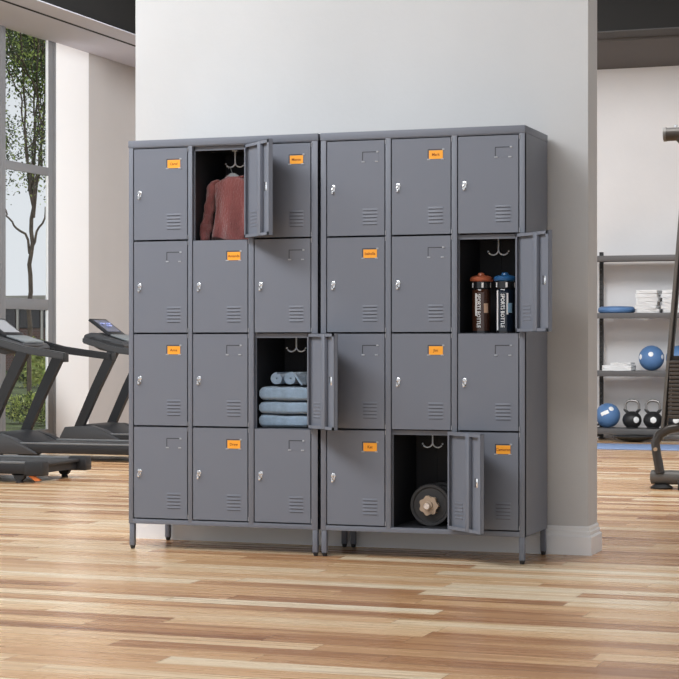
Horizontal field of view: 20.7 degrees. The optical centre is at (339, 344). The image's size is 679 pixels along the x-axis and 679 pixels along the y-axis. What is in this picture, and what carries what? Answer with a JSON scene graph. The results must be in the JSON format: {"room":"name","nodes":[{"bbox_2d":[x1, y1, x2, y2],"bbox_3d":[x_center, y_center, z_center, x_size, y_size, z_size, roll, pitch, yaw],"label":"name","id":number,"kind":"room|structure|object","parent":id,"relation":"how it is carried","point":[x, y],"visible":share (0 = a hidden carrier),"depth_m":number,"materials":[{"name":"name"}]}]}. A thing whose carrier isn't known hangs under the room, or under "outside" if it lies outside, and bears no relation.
{"room":"gym","nodes":[
{"label":"gym","id":0,"kind":"room"},
{"bbox_2d":[0,1,135,67],"bbox_3d":[-5.158,-3.101,9.806,0.590,0.480,21.000,0,0,20],"label":"ceiling","id":1,"kind":"structure","parent":0,"point":[11,16],"depth_m":17.17,"materials":[{"name":"grey paint"}]},
{"bbox_2d":[0,0,135,46],"bbox_3d":[-4.859,-3.102,9.699,0.045,0.479,21.000,0,0,20],"label":"trim","id":2,"kind":"structure","parent":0,"point":[0,0],"depth_m":16.53,"materials":[{"name":"black"}]},
{"bbox_2d":[2,25,135,437],"bbox_3d":[-5.496,-1.216,10.032,0.200,4.250,21.200,0,0,20],"label":"wall","id":3,"kind":"structure","parent":0,"point":[112,84],"depth_m":18.32,"materials":[{"name":"beige paint"}]},
{"bbox_2d":[0,25,1,430],"bbox_3d":[-3.499,-1.011,15.377,0.032,3.700,2.790,0,0,20],"label":"window","id":4,"kind":"structure","parent":3,"relation":"in","point":[0,25],"depth_m":16.66,"materials":[{"name":"grey metal"}]},
{"bbox_2d":[2,26,55,433],"bbox_3d":[-2.862,-1.011,17.162,0.032,3.700,1.000,0,0,20],"label":"window","id":5,"kind":"structure","parent":3,"relation":"in","point":[49,171],"depth_m":17.48,"materials":[{"name":"grey"}]},
{"bbox_2d":[6,0,135,44],"bbox_3d":[-4.718,-2.865,9.648,0.255,0.008,21.000,0,0,20],"label":"strip","id":6,"kind":"object","parent":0,"point":[40,6],"depth_m":16.38,"materials":[{"name":"grey paint"}]},
{"bbox_2d":[41,0,135,33],"bbox_3d":[-4.737,-3.105,9.655,0.215,0.472,21.000,0,0,20],"label":"ceiling","id":7,"kind":"structure","parent":0,"point":[121,14],"depth_m":16.76,"materials":[{"name":"black paint"}]},
{"bbox_2d":[0,438,678,678],"bbox_3d":[0.837,0.969,7.771,13.650,0.120,21.200,0,0,20],"label":"floor","id":8,"kind":"structure","parent":0,"point":[77,601],"depth_m":6.63,"materials":[{"name":"brown wood"}]},
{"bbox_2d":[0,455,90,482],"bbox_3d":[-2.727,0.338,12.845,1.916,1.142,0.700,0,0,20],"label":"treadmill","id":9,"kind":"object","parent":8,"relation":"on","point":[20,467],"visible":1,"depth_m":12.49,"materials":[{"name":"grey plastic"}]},
{"bbox_2d":[0,318,128,454],"bbox_3d":[-1.998,0.346,14.889,1.916,1.127,0.700,0,0,20],"label":"treadmill","id":10,"kind":"object","parent":8,"relation":"on","point":[25,441],"visible":0.68,"depth_m":14.85,"materials":[{"name":"black plastic"}]},
{"bbox_2d":[0,433,40,454],"bbox_3d":[-2.686,0.784,14.810,0.672,0.159,0.088,0,0,20],"label":"hood","id":11,"kind":"object","parent":10,"relation":"attached to","point":[9,444],"depth_m":14.73,"materials":[{"name":"grey plastic"}]},
{"bbox_2d":[0,429,54,441],"bbox_3d":[-2.643,0.777,15.119,0.542,0.164,0.520,0,0,20],"label":"hood","id":12,"kind":"object","parent":10,"relation":"attached to","point":[23,435],"depth_m":15.08,"materials":[{"name":"black plastic"}]},
{"bbox_2d":[36,430,59,439],"bbox_3d":[-2.481,0.784,15.386,0.672,0.159,0.088,0,0,20],"label":"hood","id":13,"kind":"object","parent":10,"relation":"attached to","point":[52,436],"depth_m":15.32,"materials":[{"name":"black plastic"}]},
{"bbox_2d":[60,319,128,439],"bbox_3d":[-1.466,0.338,16.377,1.916,1.142,0.700,0,0,20],"label":"treadmill","id":14,"kind":"object","parent":8,"relation":"on","point":[113,339],"visible":0.45,"depth_m":16.30,"materials":[{"name":"grey plastic"}]},
{"bbox_2d":[60,425,119,439],"bbox_3d":[-2.155,0.784,16.298,0.672,0.159,0.088,0,0,20],"label":"hood","id":15,"kind":"object","parent":14,"relation":"attached to","point":[77,431],"depth_m":16.28,"materials":[{"name":"grey plastic"}]},
{"bbox_2d":[86,422,128,432],"bbox_3d":[-2.112,0.777,16.607,0.542,0.164,0.520,0,0,20],"label":"hood","id":16,"kind":"object","parent":14,"relation":"attached to","point":[111,427],"depth_m":16.51,"materials":[{"name":"black plastic"}]},
{"bbox_2d":[128,133,347,555],"bbox_3d":[-0.410,-0.001,8.236,1.061,1.820,0.602,0,0,20],"label":"tall cabinet","id":17,"kind":"object","parent":8,"relation":"on","point":[211,322],"visible":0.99,"depth_m":8.18,"materials":[{"name":"grey metal"}]},
{"bbox_2d":[225,167,238,177],"bbox_3d":[-0.476,-0.742,8.333,0.200,0.111,0.014,0,0,20],"label":"hanger","id":18,"kind":"object","parent":17,"relation":"hanging from","point":[230,174],"visible":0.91,"depth_m":8.33,"materials":[{"name":"grey plastic"}]},
{"bbox_2d":[200,175,247,239],"bbox_3d":[-0.476,-0.612,8.323,0.258,0.296,0.155,0,0,20],"label":"sweater","id":19,"kind":"object","parent":18,"relation":"hanging from","point":[227,194],"visible":0.69,"depth_m":8.30,"materials":[{"name":"fabric"}]},
{"bbox_2d":[259,414,306,427],"bbox_3d":[-0.196,0.333,8.239,0.236,0.060,0.274,0,0,20],"label":"folded towel","id":20,"kind":"object","parent":17,"relation":"in","point":[265,420],"visible":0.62,"depth_m":8.12,"materials":[{"name":"fabric"}]},
{"bbox_2d":[259,400,306,413],"bbox_3d":[-0.197,0.275,8.240,0.236,0.058,0.272,0,0,20],"label":"folded towel","id":21,"kind":"object","parent":20,"relation":"on","point":[273,406],"visible":0.65,"depth_m":8.12,"materials":[{"name":"fabric"}]},
{"bbox_2d":[259,386,306,400],"bbox_3d":[-0.196,0.214,8.238,0.236,0.064,0.271,0,0,20],"label":"folded towel","id":22,"kind":"object","parent":21,"relation":"on","point":[282,393],"visible":0.73,"depth_m":8.12,"materials":[{"name":"fabric"}]},
{"bbox_2d":[271,372,288,383],"bbox_3d":[-0.243,0.145,8.239,0.052,0.052,0.200,0,0,20],"label":"rolled towel","id":23,"kind":"object","parent":22,"relation":"on","point":[277,377],"visible":0.52,"depth_m":8.15,"materials":[{"name":"fabric"}]},
{"bbox_2d":[284,372,306,384],"bbox_3d":[-0.167,0.147,8.212,0.086,0.057,0.200,0,0,20],"label":"rolled towel","id":24,"kind":"object","parent":22,"relation":"on","point":[291,377],"visible":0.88,"depth_m":8.13,"materials":[{"name":"fabric"}]},
{"bbox_2d":[320,125,551,563],"bbox_3d":[0.451,-0.001,7.927,1.062,1.820,0.607,0,0,20],"label":"tall cabinet","id":25,"kind":"object","parent":8,"relation":"on","point":[408,217],"visible":0.95,"depth_m":7.88,"materials":[{"name":"grey metal"}]},
{"bbox_2d":[410,481,447,525],"bbox_3d":[0.420,0.684,8.048,0.180,0.180,0.305,0,0,20],"label":"dumbbell","id":26,"kind":"object","parent":25,"relation":"in","point":[429,502],"visible":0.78,"depth_m":7.95,"materials":[{"name":"black metal"}]},
{"bbox_2d":[470,273,492,332],"bbox_3d":[0.602,-0.178,7.906,0.098,0.256,0.098,0,0,20],"label":"bottle","id":27,"kind":"object","parent":25,"relation":"in","point":[481,283],"visible":0.95,"depth_m":7.87,"materials":[{"name":"brown plastic"}]},
{"bbox_2d":[494,272,514,332],"bbox_3d":[0.699,-0.178,7.861,0.098,0.256,0.098,0,0,20],"label":"bottle","id":28,"kind":"object","parent":25,"relation":"in","point":[504,283],"visible":0.97,"depth_m":7.83,"materials":[{"name":"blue plastic"}]},
{"bbox_2d":[613,435,653,441],"bbox_3d":[2.769,0.880,17.509,0.410,0.057,0.410,0,0,20],"label":"board","id":29,"kind":"object","parent":8,"relation":"on","point":[630,438],"visible":0.94,"depth_m":17.38,"materials":[{"name":"black"}]},
{"bbox_2d":[597,252,678,438],"bbox_3d":[3.343,0.004,17.614,1.950,1.810,0.425,0,0,20],"label":"storage rack","id":30,"kind":"object","parent":8,"relation":"on","point":[601,258],"visible":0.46,"depth_m":17.66,"materials":[{"name":"grey metal"}]},
{"bbox_2d":[597,403,619,427],"bbox_3d":[2.571,0.674,17.854,0.236,0.236,0.239,0,0,20],"label":"medicine ball","id":31,"kind":"object","parent":30,"relation":"on","point":[608,414],"visible":0.96,"depth_m":17.77,"materials":[{"name":"blue rubber"}]},
{"bbox_2d":[598,306,634,312],"bbox_3d":[2.652,-0.338,17.826,0.356,0.066,0.356,0,0,20],"label":"cushion","id":32,"kind":"object","parent":30,"relation":"on","point":[607,309],"visible":0.84,"depth_m":17.68,"materials":[{"name":"blue rubber"}]},
{"bbox_2d":[602,365,635,370],"bbox_3d":[2.670,0.218,17.798,0.282,0.053,0.248,0,0,20],"label":"folded towel","id":33,"kind":"object","parent":30,"relation":"on","point":[604,367],"visible":1,"depth_m":17.69,"materials":[{"name":"white fabric"}]},
{"bbox_2d":[611,362,634,364],"bbox_3d":[2.703,0.179,17.787,0.196,0.025,0.226,0,0,20],"label":"folded towel","id":34,"kind":"object","parent":33,"relation":"on","point":[616,363],"visible":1,"depth_m":17.73,"materials":[{"name":"white fabric"}]},
{"bbox_2d":[597,370,664,376],"bbox_3d":[3.335,0.272,17.593,1.950,0.053,0.380,0,0,20],"label":"shelf","id":35,"kind":"object","parent":30,"relation":"attached to","point":[637,373],"depth_m":17.60,"materials":[{"name":"grey metal"}]},
{"bbox_2d":[622,399,641,427],"bbox_3d":[2.788,0.654,17.756,0.182,0.277,0.182,0,0,20],"label":"kettlebell","id":36,"kind":"object","parent":30,"relation":"on","point":[631,419],"visible":1,"depth_m":17.70,"materials":[{"name":"black metal"}]},
{"bbox_2d":[597,255,674,261],"bbox_3d":[3.335,-0.822,17.593,1.950,0.053,0.380,0,0,20],"label":"shelf","id":37,"kind":"object","parent":30,"relation":"attached to","point":[601,258],"depth_m":17.60,"materials":[{"name":"grey metal"}]},
{"bbox_2d":[597,313,678,318],"bbox_3d":[3.335,-0.278,17.593,1.950,0.053,0.380,0,0,20],"label":"shelf","id":38,"kind":"object","parent":30,"relation":"attached to","point":[599,315],"depth_m":17.60,"materials":[{"name":"grey metal"}]},
{"bbox_2d":[597,427,678,434],"bbox_3d":[3.335,0.820,17.593,1.950,0.053,0.380,0,0,20],"label":"shelf","id":39,"kind":"object","parent":30,"relation":"attached to","point":[600,430],"depth_m":17.63,"materials":[{"name":"grey metal"}]},
{"bbox_2d":[637,309,662,312],"bbox_3d":[2.947,-0.322,17.698,0.212,0.036,0.265,0,0,17],"label":"folded towel","id":40,"kind":"object","parent":30,"relation":"on","point":[638,310],"visible":0.95,"depth_m":17.58,"materials":[{"name":"white fabric"}]},
{"bbox_2d":[634,305,661,308],"bbox_3d":[2.934,-0.358,17.696,0.206,0.035,0.268,0,0,22],"label":"folded towel","id":41,"kind":"object","parent":40,"relation":"on","point":[638,306],"visible":0.94,"depth_m":17.59,"materials":[{"name":"white fabric"}]},
{"bbox_2d":[636,301,660,305],"bbox_3d":[2.933,-0.394,17.702,0.200,0.035,0.262,0,0,17],"label":"folded towel","id":42,"kind":"object","parent":41,"relation":"on","point":[640,302],"visible":0.93,"depth_m":17.59,"materials":[{"name":"white fabric"}]},
{"bbox_2d":[636,297,662,301],"bbox_3d":[2.950,-0.431,17.704,0.212,0.035,0.266,0,0,22],"label":"folded towel","id":43,"kind":"object","parent":42,"relation":"on","point":[654,298],"visible":0.92,"depth_m":17.59,"materials":[{"name":"white fabric"}]},
{"bbox_2d":[635,294,660,297],"bbox_3d":[2.932,-0.467,17.713,0.206,0.036,0.268,0,0,17],"label":"folded towel","id":44,"kind":"object","parent":43,"relation":"on","point":[636,295],"visible":0.97,"depth_m":17.60,"materials":[{"name":"white fabric"}]},
{"bbox_2d":[636,290,662,293],"bbox_3d":[2.942,-0.502,17.699,0.200,0.034,0.265,0,0,22],"label":"folded towel","id":45,"kind":"object","parent":44,"relation":"on","point":[637,291],"visible":0.93,"depth_m":17.59,"materials":[{"name":"white fabric"}]},
{"bbox_2d":[639,345,663,370],"bbox_3d":[2.966,0.124,17.714,0.240,0.240,0.240,0,0,20],"label":"medicine ball","id":46,"kind":"object","parent":30,"relation":"on","point":[651,358],"visible":1,"depth_m":17.63,"materials":[{"name":"blue rubber"}]},
{"bbox_2d":[643,399,661,428],"bbox_3d":[2.976,0.654,17.688,0.182,0.277,0.184,0,0,20],"label":"kettlebell","id":47,"kind":"object","parent":30,"relation":"on","point":[652,420],"visible":0.97,"depth_m":17.64,"materials":[{"name":"black metal"}]},
{"bbox_2d":[663,309,678,312],"bbox_3d":[3.183,-0.322,17.615,0.216,0.036,0.267,0,0,17],"label":"folded towel","id":48,"kind":"object","parent":30,"relation":"on","point":[665,310],"visible":0.65,"depth_m":17.51,"materials":[{"name":"white fabric"}]},
{"bbox_2d":[661,305,678,308],"bbox_3d":[3.169,-0.358,17.612,0.210,0.035,0.267,0,0,22],"label":"folded towel","id":49,"kind":"object","parent":48,"relation":"on","point":[662,306],"visible":0.72,"depth_m":17.51,"materials":[{"name":"white fabric"}]},
{"bbox_2d":[662,301,678,304],"bbox_3d":[3.169,-0.395,17.619,0.204,0.036,0.262,0,0,17],"label":"folded towel","id":50,"kind":"object","parent":49,"relation":"on","point":[664,302],"visible":0.58,"depth_m":17.51,"materials":[{"name":"white fabric"}]},
{"bbox_2d":[662,297,678,300],"bbox_3d":[3.185,-0.430,17.619,0.216,0.035,0.265,0,0,22],"label":"folded towel","id":51,"kind":"object","parent":50,"relation":"on","point":[665,298],"visible":0.58,"depth_m":17.52,"materials":[{"name":"white fabric"}]},
{"bbox_2d":[661,294,671,297],"bbox_3d":[3.167,-0.467,17.629,0.210,0.036,0.268,0,0,17],"label":"folded towel","id":52,"kind":"object","parent":51,"relation":"on","point":[662,295],"visible":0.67,"depth_m":17.52,"materials":[{"name":"white fabric"}]},
{"bbox_2d":[662,290,671,293],"bbox_3d":[3.178,-0.503,17.615,0.204,0.034,0.262,0,0,22],"label":"folded towel","id":53,"kind":"object","parent":52,"relation":"on","point":[663,291],"visible":0.6,"depth_m":17.52,"materials":[{"name":"white fabric"}]},
{"bbox_2d":[666,345,678,358],"bbox_3d":[3.209,0.124,17.627,0.240,0.240,0.240,0,0,20],"label":"medicine ball","id":54,"kind":"object","parent":30,"relation":"on","point":[676,349],"visible":0.35,"depth_m":17.54,"materials":[{"name":"blue rubber"}]},
{"bbox_2d":[668,402,678,424],"bbox_3d":[3.179,0.654,17.616,0.182,0.277,0.184,0,0,20],"label":"kettlebell","id":55,"kind":"object","parent":30,"relation":"on","point":[670,420],"visible":0.2,"depth_m":17.54,"materials":[{"name":"black metal"}]},
{"bbox_2d":[597,443,678,450],"bbox_3d":[2.888,0.902,16.415,3.200,0.012,0.780,0,0,20],"label":"exercise mat","id":56,"kind":"object","parent":8,"relation":"on","point":[612,446],"visible":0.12,"depth_m":16.46,"materials":[{"name":"blue rubber"}]},
{"bbox_2d":[650,125,678,489],"bbox_3d":[2.409,-0.239,11.809,0.836,2.297,0.462,0,0,20],"label":"exercise machine","id":57,"kind":"object","parent":8,"relation":"on","point":[660,478],"visible":1,"depth_m":11.78,"materials":[{"name":"grey metal"}]},
{"bbox_2d":[136,0,596,525],"bbox_3d":[0.089,-1.216,8.511,2.163,4.250,0.190,0,0,20],"label":"wall partition","id":58,"kind":"structure","parent":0,"point":[205,68],"depth_m":8.29,"materials":[{"name":"paint"}]},
{"bbox_2d":[136,523,601,555],"bbox_3d":[0.089,0.847,8.511,2.199,0.124,0.226,0,0,20],"label":"baseboard","id":59,"kind":"structure","parent":58,"relation":"attached to","point":[560,540],"depth_m":8.32,"materials":[{"name":"white paint"}]},
{"bbox_2d":[472,289,490,330],"bbox_3d":[0.602,-0.143,7.906,0.080,0.188,0.080,0,0,20],"label":"label","id":60,"kind":"object","parent":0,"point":[481,298],"depth_m":7.87,"materials":[{"name":"brown plastic"}]},
{"bbox_2d":[496,289,514,330],"bbox_3d":[0.699,-0.143,7.861,0.080,0.188,0.080,0,0,20],"label":"label","id":61,"kind":"object","parent":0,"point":[505,298],"depth_m":7.83,"materials":[{"name":"black plastic"}]},
{"bbox_2d":[597,66,678,438],"bbox_3d":[4.462,-1.216,17.626,13.450,4.250,0.200,0,0,20],"label":"wall","id":62,"kind":"structure","parent":0,"point":[638,171],"depth_m":18.08,"materials":[{"name":"paint"}]},
{"bbox_2d":[597,0,678,69],"bbox_3d":[4.509,-3.016,16.433,12.560,0.650,2.015,0,0,20],"label":"ceiling","id":63,"kind":"structure","parent":0,"point":[657,51],"depth_m":16.36,"materials":[{"name":"grey paint"}]},
{"bbox_2d":[597,27,678,39],"bbox_3d":[4.232,-2.716,15.659,12.560,0.010,0.380,0,0,20],"label":"ceiling beam","id":64,"kind":"structure","parent":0,"point":[669,31],"depth_m":16.21,"materials":[{"name":"grey paint"}]},
{"label":"outside","id":65,"kind":"structure","parent":0,"visible":0},
{"bbox_2d":[6,388,36,406],"bbox_3d":[-9.403,0.874,33.142,20.000,0.110,7.100,0,0,20],"label":"bank","id":66,"kind":"object","parent":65,"point":[15,391],"depth_m":32.12,"materials":[{"name":"green plant"}]},
{"bbox_2d":[6,29,45,140],"bbox_3d":[-4.593,-4.037,34.375,5.351,9.933,4.955,0,0,14],"label":"tree","id":67,"kind":"object","parent":66,"relation":"on","point":[31,39],"visible":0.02,"depth_m":33.86,"materials":[{"name":"green plant"}]},
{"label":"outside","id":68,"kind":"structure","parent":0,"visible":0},
{"bbox_2d":[6,370,45,430],"bbox_3d":[-23.593,1.069,50.898,61.330,0.280,100.000,0,0,20],"label":"lawn","id":69,"kind":"structure","parent":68,"point":[16,425],"depth_m":21.77,"materials":[{"name":"green plant"}]},
{"bbox_2d":[6,390,44,423],"bbox_3d":[-3.700,0.746,22.167,0.620,0.422,0.574,0,0,17],"label":"shrub","id":70,"kind":"object","parent":69,"relation":"on","point":[20,413],"visible":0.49,"depth_m":22.08,"materials":[{"name":"green plant"}]},
{"bbox_2d":[6,28,45,405],"bbox_3d":[-4.232,-2.962,25.562,3.854,7.783,2.691,0,0,-6],"label":"tree","id":71,"kind":"object","parent":69,"relation":"on","point":[33,179],"visible":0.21,"depth_m":25.92,"materials":[{"name":"green plant"}]},
{"bbox_2d":[6,295,45,369],"bbox_3d":[-7.068,-0.191,69.419,16.600,3.200,6.600,0,0,20],"label":"brick building","id":72,"kind":"structure","parent":69,"relation":"on","point":[17,318],"depth_m":67.70,"materials":[{"name":"brick"}]},
{"bbox_2d":[14,336,45,387],"bbox_3d":[-6.649,0.425,40.815,1.422,1.253,1.231,0,0,20],"label":"shrub","id":73,"kind":"object","parent":69,"relation":"on","point":[22,378],"visible":0.07,"depth_m":40.61,"materials":[{"name":"green plant"}]},
{"bbox_2d":[23,355,45,385],"bbox_3d":[-6.236,0.456,39.786,1.251,1.115,1.008,0,0,20],"label":"shrub","id":74,"kind":"object","parent":69,"relation":"on","point":[38,367],"visible":0.33,"depth_m":39.55,"materials":[{"name":"green plant"}]},
{"bbox_2d":[37,400,45,425],"bbox_3d":[-3.213,0.762,21.557,0.630,0.351,0.596,0,0,20],"label":"shrub","id":75,"kind":"object","parent":69,"relation":"on","point":[43,410],"visible":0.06,"depth_m":21.48,"materials":[{"name":"green plant"}]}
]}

